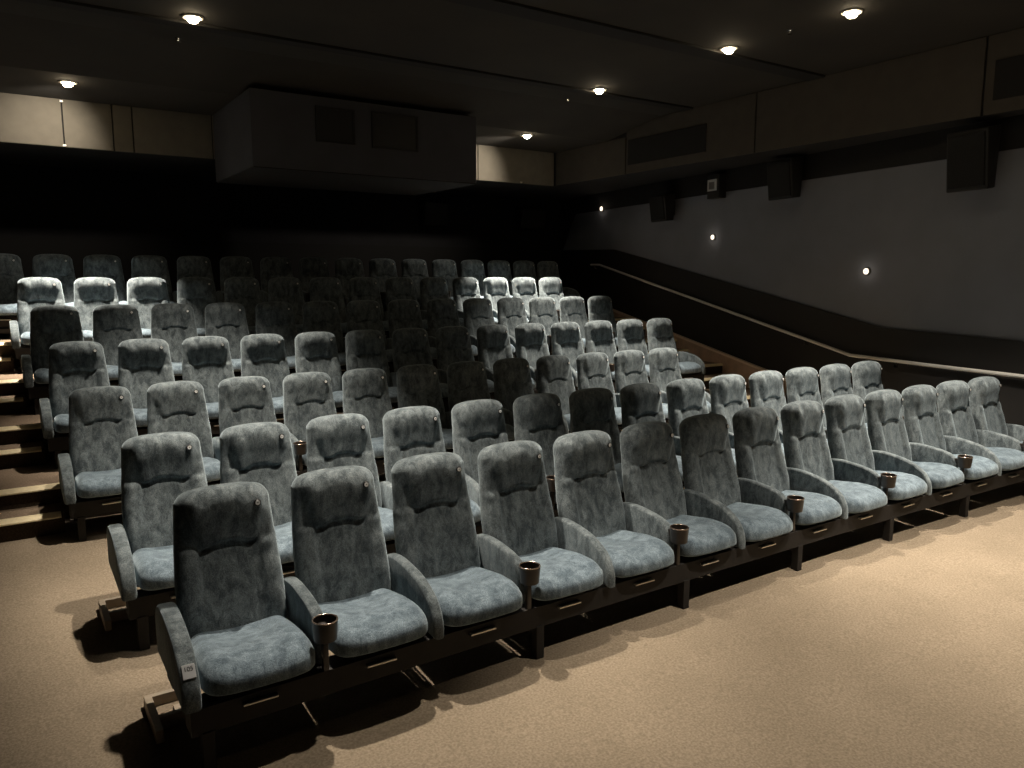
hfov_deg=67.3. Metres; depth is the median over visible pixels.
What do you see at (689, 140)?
vent
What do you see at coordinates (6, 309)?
cushion
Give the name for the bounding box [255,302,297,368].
seat
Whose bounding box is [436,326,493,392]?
seat
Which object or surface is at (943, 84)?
wall panel
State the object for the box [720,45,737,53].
recessed light
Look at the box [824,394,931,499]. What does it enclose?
seat
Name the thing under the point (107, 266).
seat
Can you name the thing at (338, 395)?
cushion
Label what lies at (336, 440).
seat
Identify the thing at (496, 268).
seat
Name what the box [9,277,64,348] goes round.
seat
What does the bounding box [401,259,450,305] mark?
seat
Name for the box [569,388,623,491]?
seat
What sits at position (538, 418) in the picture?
seat
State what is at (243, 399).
seat
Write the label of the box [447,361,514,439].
seat
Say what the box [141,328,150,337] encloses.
cushion
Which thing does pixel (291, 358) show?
cushion
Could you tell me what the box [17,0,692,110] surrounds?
trim
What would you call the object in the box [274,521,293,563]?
cushion
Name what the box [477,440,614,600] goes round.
seat
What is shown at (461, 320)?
cushion
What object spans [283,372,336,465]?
seat
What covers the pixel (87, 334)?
cushion
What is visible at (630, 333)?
seat
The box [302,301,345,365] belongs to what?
seat
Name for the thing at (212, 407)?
cushion
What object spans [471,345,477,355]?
cushion
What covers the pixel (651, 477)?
seat
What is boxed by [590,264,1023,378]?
handrail
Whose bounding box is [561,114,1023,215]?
trim
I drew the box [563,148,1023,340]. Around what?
wall
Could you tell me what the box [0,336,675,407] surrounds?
floor
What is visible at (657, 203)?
grille
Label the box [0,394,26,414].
floor
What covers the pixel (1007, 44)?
trim
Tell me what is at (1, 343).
trim
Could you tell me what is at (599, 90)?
recessed light
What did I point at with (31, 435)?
floor
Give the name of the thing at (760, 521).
cushion
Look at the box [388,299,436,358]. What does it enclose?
seat
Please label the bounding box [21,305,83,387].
seat
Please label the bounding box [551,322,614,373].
seat
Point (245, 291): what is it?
seat
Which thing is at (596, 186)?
trim
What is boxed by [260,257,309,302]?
seat
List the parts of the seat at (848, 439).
backrest, armrest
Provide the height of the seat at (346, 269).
0.776 m
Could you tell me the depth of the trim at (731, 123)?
10.73 m
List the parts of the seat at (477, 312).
backrest, armrest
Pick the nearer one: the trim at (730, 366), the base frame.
the base frame
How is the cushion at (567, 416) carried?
on the seat at (554, 373)
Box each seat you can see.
[0,253,23,315]
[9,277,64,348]
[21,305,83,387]
[32,254,75,306]
[39,341,109,438]
[58,386,137,504]
[74,277,118,340]
[83,255,126,303]
[92,304,142,379]
[107,431,207,601]
[118,338,174,426]
[127,277,169,337]
[131,255,176,302]
[147,381,219,481]
[151,303,197,375]
[155,482,337,714]
[177,256,223,302]
[177,277,216,335]
[182,336,234,418]
[205,302,248,370]
[218,376,306,470]
[219,422,296,563]
[220,256,267,301]
[224,277,261,334]
[240,334,289,413]
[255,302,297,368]
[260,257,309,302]
[268,277,304,333]
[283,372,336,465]
[291,466,443,657]
[295,331,342,407]
[299,257,348,306]
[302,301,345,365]
[306,413,393,540]
[310,277,346,332]
[335,258,385,304]
[342,368,392,457]
[345,329,397,402]
[346,300,392,361]
[349,277,388,330]
[369,258,417,306]
[383,406,480,522]
[385,277,427,329]
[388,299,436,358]
[391,452,540,626]
[392,328,447,397]
[396,364,452,449]
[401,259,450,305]
[420,277,463,326]
[426,299,477,356]
[432,259,457,299]
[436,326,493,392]
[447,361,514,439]
[451,399,555,509]
[452,277,497,323]
[460,260,485,297]
[463,298,515,354]
[476,324,537,389]
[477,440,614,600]
[483,277,529,322]
[487,260,511,296]
[493,358,568,433]
[497,297,551,352]
[512,277,559,321]
[513,261,539,296]
[513,393,565,503]
[515,323,577,385]
[529,297,583,349]
[536,355,575,430]
[537,261,580,296]
[539,277,563,309]
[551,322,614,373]
[553,430,688,577]
[559,296,614,348]
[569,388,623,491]
[576,352,621,424]
[584,320,616,379]
[588,296,617,346]
[613,350,667,418]
[616,319,678,376]
[620,383,683,481]
[620,421,744,556]
[647,318,705,373]
[648,347,710,412]
[666,378,736,470]
[679,413,804,541]
[709,374,784,456]
[732,406,847,524]
[749,370,827,442]
[780,400,896,512]
[785,367,867,432]
[819,364,903,430]
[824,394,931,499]
[851,361,903,415]
[865,389,972,488]
[902,384,1001,479]
[936,380,1023,470]
[968,376,1023,452]
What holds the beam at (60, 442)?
on the floor at (47, 473)
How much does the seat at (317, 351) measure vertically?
0.776 m
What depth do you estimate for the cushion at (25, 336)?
8.47 m
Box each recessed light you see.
[58,80,76,86]
[182,13,203,23]
[521,134,532,138]
[592,87,606,93]
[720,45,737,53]
[841,8,862,18]
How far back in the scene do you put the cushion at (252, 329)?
9.68 m
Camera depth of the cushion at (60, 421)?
6.60 m
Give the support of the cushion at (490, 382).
on the seat at (453, 343)
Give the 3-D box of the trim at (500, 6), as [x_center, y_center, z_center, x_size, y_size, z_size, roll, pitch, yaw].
[-0.610,-3.317,6.520,10.300,0.025,0.240,-5,9,-33]
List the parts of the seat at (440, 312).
backrest, armrest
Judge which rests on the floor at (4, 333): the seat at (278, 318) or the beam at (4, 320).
the beam at (4, 320)
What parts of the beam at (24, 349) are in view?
rail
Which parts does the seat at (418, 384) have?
backrest, armrest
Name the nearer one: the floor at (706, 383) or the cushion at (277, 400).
the cushion at (277, 400)
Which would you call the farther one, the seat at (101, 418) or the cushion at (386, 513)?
the seat at (101, 418)
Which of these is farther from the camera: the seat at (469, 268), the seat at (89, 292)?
the seat at (469, 268)
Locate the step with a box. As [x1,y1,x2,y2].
[0,502,65,542]
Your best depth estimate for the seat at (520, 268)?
13.96 m
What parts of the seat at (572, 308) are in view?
backrest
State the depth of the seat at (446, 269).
12.96 m
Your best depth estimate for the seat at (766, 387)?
7.76 m
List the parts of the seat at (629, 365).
backrest, armrest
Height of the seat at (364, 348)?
0.776 m
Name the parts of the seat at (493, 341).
backrest, armrest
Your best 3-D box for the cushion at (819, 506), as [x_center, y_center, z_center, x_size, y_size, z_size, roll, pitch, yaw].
[2.109,0.909,5.719,0.488,0.166,0.538,-5,9,-33]
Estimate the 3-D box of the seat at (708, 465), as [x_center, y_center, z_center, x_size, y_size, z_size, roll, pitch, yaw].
[1.620,0.640,5.475,0.596,0.776,0.751,-5,9,-33]
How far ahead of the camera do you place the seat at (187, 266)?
10.77 m
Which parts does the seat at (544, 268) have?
backrest, armrest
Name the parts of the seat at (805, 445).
backrest, armrest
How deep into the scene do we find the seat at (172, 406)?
6.49 m
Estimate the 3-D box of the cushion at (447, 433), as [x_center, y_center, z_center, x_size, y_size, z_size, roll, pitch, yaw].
[-0.727,0.539,7.533,0.488,0.166,0.538,-5,10,-33]
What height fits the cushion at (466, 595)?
0.166 m
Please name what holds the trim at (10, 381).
attached to the floor at (14, 388)
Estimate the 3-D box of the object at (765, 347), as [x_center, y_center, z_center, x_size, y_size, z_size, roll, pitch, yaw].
[5.146,-0.134,8.150,0.030,3.120,19.440,-4,9,-25]
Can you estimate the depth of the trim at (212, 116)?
10.61 m
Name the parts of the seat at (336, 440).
backrest, armrest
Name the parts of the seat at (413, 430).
backrest, armrest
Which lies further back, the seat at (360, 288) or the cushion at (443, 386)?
the seat at (360, 288)
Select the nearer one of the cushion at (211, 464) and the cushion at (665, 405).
the cushion at (211, 464)
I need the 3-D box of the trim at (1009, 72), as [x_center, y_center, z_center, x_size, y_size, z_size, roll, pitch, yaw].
[5.228,-2.955,7.104,0.012,0.385,1.450,-5,9,-33]
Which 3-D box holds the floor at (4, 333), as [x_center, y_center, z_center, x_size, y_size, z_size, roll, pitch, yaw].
[-3.152,-0.165,12.456,12.058,1.595,2.950,-5,9,-33]
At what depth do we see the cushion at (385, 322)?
10.66 m
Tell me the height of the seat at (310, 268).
0.774 m
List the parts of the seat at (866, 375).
backrest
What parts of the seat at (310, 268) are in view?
backrest, armrest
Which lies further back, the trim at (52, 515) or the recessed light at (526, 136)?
the recessed light at (526, 136)
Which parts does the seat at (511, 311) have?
backrest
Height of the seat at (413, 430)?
0.774 m
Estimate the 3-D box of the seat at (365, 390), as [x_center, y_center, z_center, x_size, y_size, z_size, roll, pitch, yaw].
[-1.224,0.263,7.292,0.596,0.776,0.748,-5,9,-33]
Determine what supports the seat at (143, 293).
on the beam at (24, 349)
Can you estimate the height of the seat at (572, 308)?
0.776 m
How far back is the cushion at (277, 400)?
7.60 m
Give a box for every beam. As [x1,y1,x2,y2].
[0,306,420,326]
[15,330,427,372]
[27,347,618,414]
[46,373,703,468]
[69,412,709,541]
[98,471,737,650]
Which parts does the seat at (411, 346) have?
backrest, armrest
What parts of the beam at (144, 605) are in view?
frame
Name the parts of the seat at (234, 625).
armrest, backrest, armrest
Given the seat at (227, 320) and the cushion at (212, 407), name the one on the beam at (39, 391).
the seat at (227, 320)
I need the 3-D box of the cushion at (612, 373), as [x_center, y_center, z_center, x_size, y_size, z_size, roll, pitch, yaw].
[1.412,-0.142,10.312,0.488,0.166,0.538,-5,9,-33]
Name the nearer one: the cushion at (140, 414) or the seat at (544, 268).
the cushion at (140, 414)
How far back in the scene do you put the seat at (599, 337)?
10.49 m
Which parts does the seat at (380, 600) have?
backrest, armrest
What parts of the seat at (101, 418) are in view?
armrest, backrest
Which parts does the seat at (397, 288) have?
backrest, armrest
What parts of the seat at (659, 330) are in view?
backrest, armrest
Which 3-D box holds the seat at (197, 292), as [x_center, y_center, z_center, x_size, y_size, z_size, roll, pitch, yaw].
[-3.859,-0.953,9.682,0.563,0.776,0.743,-5,10,-33]
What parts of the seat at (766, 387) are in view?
backrest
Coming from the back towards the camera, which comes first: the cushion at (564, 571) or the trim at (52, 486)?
the trim at (52, 486)
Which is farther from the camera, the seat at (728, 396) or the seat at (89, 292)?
the seat at (89, 292)
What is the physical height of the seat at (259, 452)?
0.774 m
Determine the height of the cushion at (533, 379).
0.166 m
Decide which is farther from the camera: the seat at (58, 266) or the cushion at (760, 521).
the seat at (58, 266)
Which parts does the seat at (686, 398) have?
backrest, armrest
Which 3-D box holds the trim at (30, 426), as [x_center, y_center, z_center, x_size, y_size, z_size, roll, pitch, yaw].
[-5.183,0.463,6.494,2.066,0.034,0.074,-5,9,-33]
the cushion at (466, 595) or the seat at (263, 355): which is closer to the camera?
the cushion at (466, 595)
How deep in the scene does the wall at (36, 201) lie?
12.89 m
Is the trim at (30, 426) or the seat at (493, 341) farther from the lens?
the seat at (493, 341)
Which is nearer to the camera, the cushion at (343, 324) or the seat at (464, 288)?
the cushion at (343, 324)
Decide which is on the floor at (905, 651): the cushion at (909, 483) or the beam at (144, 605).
the beam at (144, 605)
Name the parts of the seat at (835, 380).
backrest, armrest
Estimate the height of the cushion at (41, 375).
0.166 m
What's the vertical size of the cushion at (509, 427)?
0.166 m
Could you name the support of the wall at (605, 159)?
attached to the ceiling
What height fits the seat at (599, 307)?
0.776 m
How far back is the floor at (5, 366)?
8.60 m
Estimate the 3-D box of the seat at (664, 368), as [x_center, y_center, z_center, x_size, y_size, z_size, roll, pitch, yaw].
[2.092,-0.039,9.457,0.563,0.774,0.739,-5,9,-33]
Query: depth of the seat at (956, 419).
7.38 m
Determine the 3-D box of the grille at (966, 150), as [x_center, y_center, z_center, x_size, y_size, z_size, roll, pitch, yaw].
[4.721,-2.318,7.998,0.073,0.528,0.396,-4,9,-25]
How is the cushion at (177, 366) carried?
on the seat at (173, 323)
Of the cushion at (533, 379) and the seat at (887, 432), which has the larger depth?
the cushion at (533, 379)
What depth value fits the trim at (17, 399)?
7.61 m
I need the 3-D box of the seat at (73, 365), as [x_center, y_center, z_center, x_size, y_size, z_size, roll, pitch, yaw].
[-3.869,0.023,6.932,0.677,0.776,0.736,-5,9,-33]
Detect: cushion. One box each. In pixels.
[0,303,16,315]
[21,332,29,344]
[34,368,48,383]
[53,414,68,432]
[74,468,120,497]
[83,330,92,340]
[106,365,117,379]
[132,545,173,590]
[133,408,146,426]
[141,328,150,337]
[172,362,181,375]
[191,615,314,695]
[197,328,204,335]
[203,457,219,481]
[206,402,218,418]
[231,359,240,370]
[248,326,255,334]
[272,396,283,413]
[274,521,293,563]
[287,355,295,368]
[296,324,302,333]
[302,454,306,465]
[318,588,427,657]
[333,391,342,407]
[338,352,345,365]
[341,322,346,332]
[371,436,383,457]
[378,507,393,540]
[383,320,388,330]
[386,349,392,361]
[388,387,397,402]
[422,320,427,329]
[426,566,522,626]
[430,347,436,358]
[440,383,447,397]
[442,428,452,449]
[459,318,463,326]
[470,499,480,522]
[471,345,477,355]
[487,379,493,392]
[505,424,514,439]
[519,547,602,600]
[531,378,535,388]
[564,414,570,430]
[596,530,673,577]
[611,371,614,379]
[614,407,621,424]
[615,463,623,491]
[645,365,649,376]
[662,403,667,418]
[667,515,736,556]
[676,456,683,481]
[679,362,700,373]
[706,401,710,411]
[727,502,792,541]
[731,448,736,470]
[782,490,841,524]
[829,480,886,512]
[874,470,926,499]
[912,461,963,488]
[953,454,998,479]
[986,447,1023,470]
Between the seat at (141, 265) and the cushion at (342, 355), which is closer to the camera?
the cushion at (342, 355)
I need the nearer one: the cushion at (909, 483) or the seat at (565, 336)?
the cushion at (909, 483)
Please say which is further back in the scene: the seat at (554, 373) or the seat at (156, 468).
the seat at (554, 373)
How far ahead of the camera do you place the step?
5.81 m
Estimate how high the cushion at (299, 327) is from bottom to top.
0.166 m
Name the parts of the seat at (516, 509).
backrest, armrest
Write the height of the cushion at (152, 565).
0.166 m
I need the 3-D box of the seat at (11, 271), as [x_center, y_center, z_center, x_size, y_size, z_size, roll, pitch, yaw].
[-6.297,-1.230,9.514,0.677,0.776,0.741,-5,9,-33]
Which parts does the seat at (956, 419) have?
backrest, armrest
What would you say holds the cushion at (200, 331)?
on the seat at (197, 292)
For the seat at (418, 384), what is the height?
0.776 m
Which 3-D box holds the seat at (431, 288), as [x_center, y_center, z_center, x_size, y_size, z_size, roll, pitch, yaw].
[-0.999,-1.212,11.535,0.563,0.774,0.736,-5,9,-33]
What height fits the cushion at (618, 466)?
0.166 m
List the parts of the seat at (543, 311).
backrest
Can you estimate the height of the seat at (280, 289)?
0.774 m
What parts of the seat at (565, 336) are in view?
backrest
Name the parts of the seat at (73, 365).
armrest, backrest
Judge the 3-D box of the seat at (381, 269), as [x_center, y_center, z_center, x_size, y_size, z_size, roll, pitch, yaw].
[-1.887,-1.600,12.169,0.563,0.775,0.741,-5,9,-33]
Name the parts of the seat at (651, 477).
backrest, armrest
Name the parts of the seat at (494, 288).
backrest, armrest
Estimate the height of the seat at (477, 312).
0.774 m
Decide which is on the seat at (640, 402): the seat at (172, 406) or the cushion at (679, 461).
the cushion at (679, 461)
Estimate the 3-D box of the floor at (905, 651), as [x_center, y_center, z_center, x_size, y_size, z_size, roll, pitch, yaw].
[2.976,1.885,3.041,11.700,0.728,12.700,-5,9,-33]
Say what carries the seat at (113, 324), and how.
on the beam at (39, 391)
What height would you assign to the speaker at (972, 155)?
0.656 m
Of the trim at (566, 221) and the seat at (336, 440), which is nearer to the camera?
the seat at (336, 440)
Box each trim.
[0,92,63,146]
[0,99,553,195]
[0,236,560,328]
[0,342,10,345]
[0,357,10,361]
[0,379,23,383]
[0,397,22,402]
[0,423,40,431]
[0,446,41,455]
[0,483,59,495]
[0,511,61,526]
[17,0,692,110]
[62,99,113,150]
[112,105,133,152]
[132,107,212,158]
[212,116,214,158]
[217,166,475,195]
[443,0,824,80]
[476,144,477,179]
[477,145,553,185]
[499,36,1023,199]
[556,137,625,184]
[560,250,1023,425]
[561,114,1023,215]
[561,214,575,249]
[588,318,633,321]
[613,309,785,378]
[613,312,785,397]
[626,93,756,173]
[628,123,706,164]
[704,363,722,366]
[983,27,1023,114]
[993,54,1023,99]
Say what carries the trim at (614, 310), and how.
attached to the wall at (939, 261)
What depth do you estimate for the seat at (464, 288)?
11.94 m
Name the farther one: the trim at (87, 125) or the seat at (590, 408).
the trim at (87, 125)
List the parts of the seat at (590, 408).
backrest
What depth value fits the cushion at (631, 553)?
4.64 m
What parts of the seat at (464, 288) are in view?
backrest, armrest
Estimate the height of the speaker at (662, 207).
0.457 m
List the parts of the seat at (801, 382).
backrest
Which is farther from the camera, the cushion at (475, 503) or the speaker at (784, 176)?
the speaker at (784, 176)
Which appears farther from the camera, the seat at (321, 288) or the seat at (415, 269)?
the seat at (415, 269)
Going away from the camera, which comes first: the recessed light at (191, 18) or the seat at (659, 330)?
the recessed light at (191, 18)
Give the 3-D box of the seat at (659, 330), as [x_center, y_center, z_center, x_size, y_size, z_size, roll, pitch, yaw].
[2.337,-0.542,10.988,0.563,0.774,0.738,-5,9,-32]
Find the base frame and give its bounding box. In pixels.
[143,467,1023,767]
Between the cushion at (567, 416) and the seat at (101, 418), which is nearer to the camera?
the seat at (101, 418)
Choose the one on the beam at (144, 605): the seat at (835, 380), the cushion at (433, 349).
the seat at (835, 380)
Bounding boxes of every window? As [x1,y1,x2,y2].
[315,105,355,144]
[371,111,418,151]
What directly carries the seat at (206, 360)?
on the beam at (60, 442)
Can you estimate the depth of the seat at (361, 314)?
9.82 m
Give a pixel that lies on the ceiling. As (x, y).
(111, 60)
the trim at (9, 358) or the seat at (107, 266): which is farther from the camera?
the seat at (107, 266)
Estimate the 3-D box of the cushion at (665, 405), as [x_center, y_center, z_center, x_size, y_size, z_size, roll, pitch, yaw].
[1.647,0.320,9.088,0.488,0.166,0.538,-5,10,-33]
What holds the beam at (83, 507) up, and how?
on the floor at (905, 651)
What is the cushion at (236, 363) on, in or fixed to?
on the seat at (227, 320)
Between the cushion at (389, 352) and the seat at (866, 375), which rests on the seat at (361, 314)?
the cushion at (389, 352)
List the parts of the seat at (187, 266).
backrest, armrest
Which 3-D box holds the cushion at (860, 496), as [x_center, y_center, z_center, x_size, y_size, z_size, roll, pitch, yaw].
[2.593,0.873,6.026,0.488,0.166,0.538,-5,10,-33]
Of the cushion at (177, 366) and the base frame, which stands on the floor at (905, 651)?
the base frame
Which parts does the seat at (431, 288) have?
backrest, armrest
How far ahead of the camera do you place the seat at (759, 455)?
5.86 m
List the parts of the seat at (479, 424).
backrest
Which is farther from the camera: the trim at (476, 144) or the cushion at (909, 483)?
the trim at (476, 144)
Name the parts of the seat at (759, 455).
backrest, armrest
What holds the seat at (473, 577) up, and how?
on the base frame
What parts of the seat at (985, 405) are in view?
backrest, armrest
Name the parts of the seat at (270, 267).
backrest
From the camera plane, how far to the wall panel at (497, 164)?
13.34 m
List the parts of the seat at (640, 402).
backrest, armrest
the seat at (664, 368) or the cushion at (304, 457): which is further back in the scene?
the seat at (664, 368)
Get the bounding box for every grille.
[649,196,664,220]
[767,161,790,197]
[947,131,985,188]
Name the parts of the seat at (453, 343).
backrest, armrest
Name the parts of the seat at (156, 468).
armrest, backrest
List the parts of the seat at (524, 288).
backrest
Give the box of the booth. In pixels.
[213,88,475,182]
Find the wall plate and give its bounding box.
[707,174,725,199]
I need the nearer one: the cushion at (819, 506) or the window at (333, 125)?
the cushion at (819, 506)
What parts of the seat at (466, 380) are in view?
backrest, armrest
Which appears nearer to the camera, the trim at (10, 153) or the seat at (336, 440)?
the seat at (336, 440)
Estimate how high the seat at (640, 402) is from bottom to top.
0.775 m
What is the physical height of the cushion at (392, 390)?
0.166 m
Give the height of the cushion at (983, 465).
0.166 m
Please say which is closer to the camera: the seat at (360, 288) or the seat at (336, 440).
the seat at (336, 440)
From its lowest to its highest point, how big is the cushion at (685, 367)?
0.166 m
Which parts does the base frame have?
frame, foot plate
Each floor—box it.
[0,314,623,368]
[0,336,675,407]
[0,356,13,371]
[0,361,721,456]
[0,387,750,518]
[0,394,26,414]
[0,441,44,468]
[0,472,1023,767]
[703,373,725,388]
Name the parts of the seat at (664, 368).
backrest, armrest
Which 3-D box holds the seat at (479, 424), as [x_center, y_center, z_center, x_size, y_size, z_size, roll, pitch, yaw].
[-0.057,0.540,5.807,0.596,0.776,0.748,-5,9,-33]
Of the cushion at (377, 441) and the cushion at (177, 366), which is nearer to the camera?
the cushion at (377, 441)
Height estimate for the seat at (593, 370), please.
0.774 m
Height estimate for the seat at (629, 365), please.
0.776 m
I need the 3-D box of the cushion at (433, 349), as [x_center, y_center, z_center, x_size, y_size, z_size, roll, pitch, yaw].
[-1.210,-0.388,9.946,0.488,0.166,0.538,-5,10,-33]
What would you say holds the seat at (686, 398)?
on the beam at (144, 605)
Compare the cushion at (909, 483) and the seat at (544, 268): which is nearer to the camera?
the cushion at (909, 483)
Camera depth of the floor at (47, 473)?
6.18 m
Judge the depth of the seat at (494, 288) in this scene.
12.29 m
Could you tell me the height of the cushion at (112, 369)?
0.166 m
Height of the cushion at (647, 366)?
0.166 m
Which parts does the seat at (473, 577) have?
backrest, armrest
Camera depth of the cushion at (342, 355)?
9.14 m
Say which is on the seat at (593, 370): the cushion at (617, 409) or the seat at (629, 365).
the cushion at (617, 409)
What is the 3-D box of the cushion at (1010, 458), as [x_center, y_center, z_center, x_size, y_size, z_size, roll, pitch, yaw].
[4.508,0.696,7.243,0.488,0.166,0.538,-5,9,-33]
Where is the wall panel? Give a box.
[755,37,986,152]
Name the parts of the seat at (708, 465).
backrest, armrest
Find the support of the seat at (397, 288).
on the beam at (24, 349)
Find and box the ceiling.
[0,0,1023,152]
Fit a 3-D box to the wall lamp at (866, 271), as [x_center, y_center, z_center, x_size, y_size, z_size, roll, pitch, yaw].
[4.402,-1.401,9.563,0.053,0.097,0.097,-4,9,-25]
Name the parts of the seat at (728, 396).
backrest, armrest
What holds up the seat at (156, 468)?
on the beam at (144, 605)
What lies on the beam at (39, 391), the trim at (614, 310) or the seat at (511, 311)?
the seat at (511, 311)
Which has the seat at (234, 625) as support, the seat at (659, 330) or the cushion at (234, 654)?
the cushion at (234, 654)
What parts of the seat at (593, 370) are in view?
backrest, armrest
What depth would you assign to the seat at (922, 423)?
7.08 m
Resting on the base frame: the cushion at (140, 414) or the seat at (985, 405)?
the seat at (985, 405)
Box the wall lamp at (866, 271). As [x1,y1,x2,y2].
[863,267,870,274]
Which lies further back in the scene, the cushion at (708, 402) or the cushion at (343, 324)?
the cushion at (343, 324)
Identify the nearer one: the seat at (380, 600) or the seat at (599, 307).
the seat at (380, 600)
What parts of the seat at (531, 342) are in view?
backrest, armrest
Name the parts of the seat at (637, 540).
backrest, armrest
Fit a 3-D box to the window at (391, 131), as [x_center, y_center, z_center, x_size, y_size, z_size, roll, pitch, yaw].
[-1.525,-3.296,10.062,0.660,0.456,0.020,-5,9,-33]
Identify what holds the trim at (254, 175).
attached to the booth
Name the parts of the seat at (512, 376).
backrest, armrest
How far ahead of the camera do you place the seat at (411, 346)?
8.93 m
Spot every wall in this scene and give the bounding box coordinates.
[0,163,560,249]
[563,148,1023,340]
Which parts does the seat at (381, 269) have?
backrest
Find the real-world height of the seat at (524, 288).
0.776 m
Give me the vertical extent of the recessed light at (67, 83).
0.058 m
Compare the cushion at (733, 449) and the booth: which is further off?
the booth
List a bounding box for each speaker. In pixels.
[649,193,674,221]
[767,156,803,200]
[946,124,1001,192]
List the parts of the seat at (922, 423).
backrest, armrest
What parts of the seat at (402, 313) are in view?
backrest, armrest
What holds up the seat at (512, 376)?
on the beam at (83, 507)
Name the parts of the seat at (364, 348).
backrest, armrest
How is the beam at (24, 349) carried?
on the floor at (14, 388)
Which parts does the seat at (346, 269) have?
backrest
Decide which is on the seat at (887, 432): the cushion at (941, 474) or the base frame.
the cushion at (941, 474)
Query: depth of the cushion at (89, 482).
5.76 m
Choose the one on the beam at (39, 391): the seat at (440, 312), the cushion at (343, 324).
the seat at (440, 312)
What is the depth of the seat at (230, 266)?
11.04 m
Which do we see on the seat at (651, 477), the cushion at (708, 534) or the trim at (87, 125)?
the cushion at (708, 534)
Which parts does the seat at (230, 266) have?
backrest, armrest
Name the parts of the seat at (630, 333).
backrest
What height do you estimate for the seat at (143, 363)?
0.775 m
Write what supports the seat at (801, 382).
on the beam at (144, 605)
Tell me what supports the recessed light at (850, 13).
in the ceiling
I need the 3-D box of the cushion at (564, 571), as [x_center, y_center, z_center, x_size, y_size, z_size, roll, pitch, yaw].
[0.215,1.087,4.460,0.488,0.166,0.538,-5,9,-33]
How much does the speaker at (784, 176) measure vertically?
0.556 m
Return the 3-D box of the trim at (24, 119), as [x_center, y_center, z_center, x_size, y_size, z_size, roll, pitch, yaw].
[-6.737,-3.166,8.912,2.645,0.577,0.030,-5,9,-33]
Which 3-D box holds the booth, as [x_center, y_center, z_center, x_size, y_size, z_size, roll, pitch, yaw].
[-2.306,-3.259,10.697,3.088,0.893,1.880,-5,9,-33]
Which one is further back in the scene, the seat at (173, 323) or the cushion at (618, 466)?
the seat at (173, 323)
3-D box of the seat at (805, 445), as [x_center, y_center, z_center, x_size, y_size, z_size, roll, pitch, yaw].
[2.574,0.553,6.095,0.596,0.776,0.752,-5,9,-33]
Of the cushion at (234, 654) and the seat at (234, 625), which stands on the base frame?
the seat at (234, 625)
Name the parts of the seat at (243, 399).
backrest, armrest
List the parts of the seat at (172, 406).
backrest, armrest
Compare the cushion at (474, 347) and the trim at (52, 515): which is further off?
the cushion at (474, 347)
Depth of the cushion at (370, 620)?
3.71 m
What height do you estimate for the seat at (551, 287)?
0.774 m
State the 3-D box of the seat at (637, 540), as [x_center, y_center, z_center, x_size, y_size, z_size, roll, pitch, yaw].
[0.670,0.727,4.846,0.596,0.776,0.748,-5,9,-33]
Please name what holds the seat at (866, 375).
on the beam at (144, 605)
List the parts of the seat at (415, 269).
backrest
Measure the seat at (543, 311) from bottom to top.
0.774 m
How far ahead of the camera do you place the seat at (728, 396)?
7.44 m
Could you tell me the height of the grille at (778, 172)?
0.448 m
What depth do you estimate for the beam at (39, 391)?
7.90 m
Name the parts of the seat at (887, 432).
backrest, armrest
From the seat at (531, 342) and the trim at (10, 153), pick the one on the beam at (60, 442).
the seat at (531, 342)
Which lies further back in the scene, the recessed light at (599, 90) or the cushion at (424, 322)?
the cushion at (424, 322)

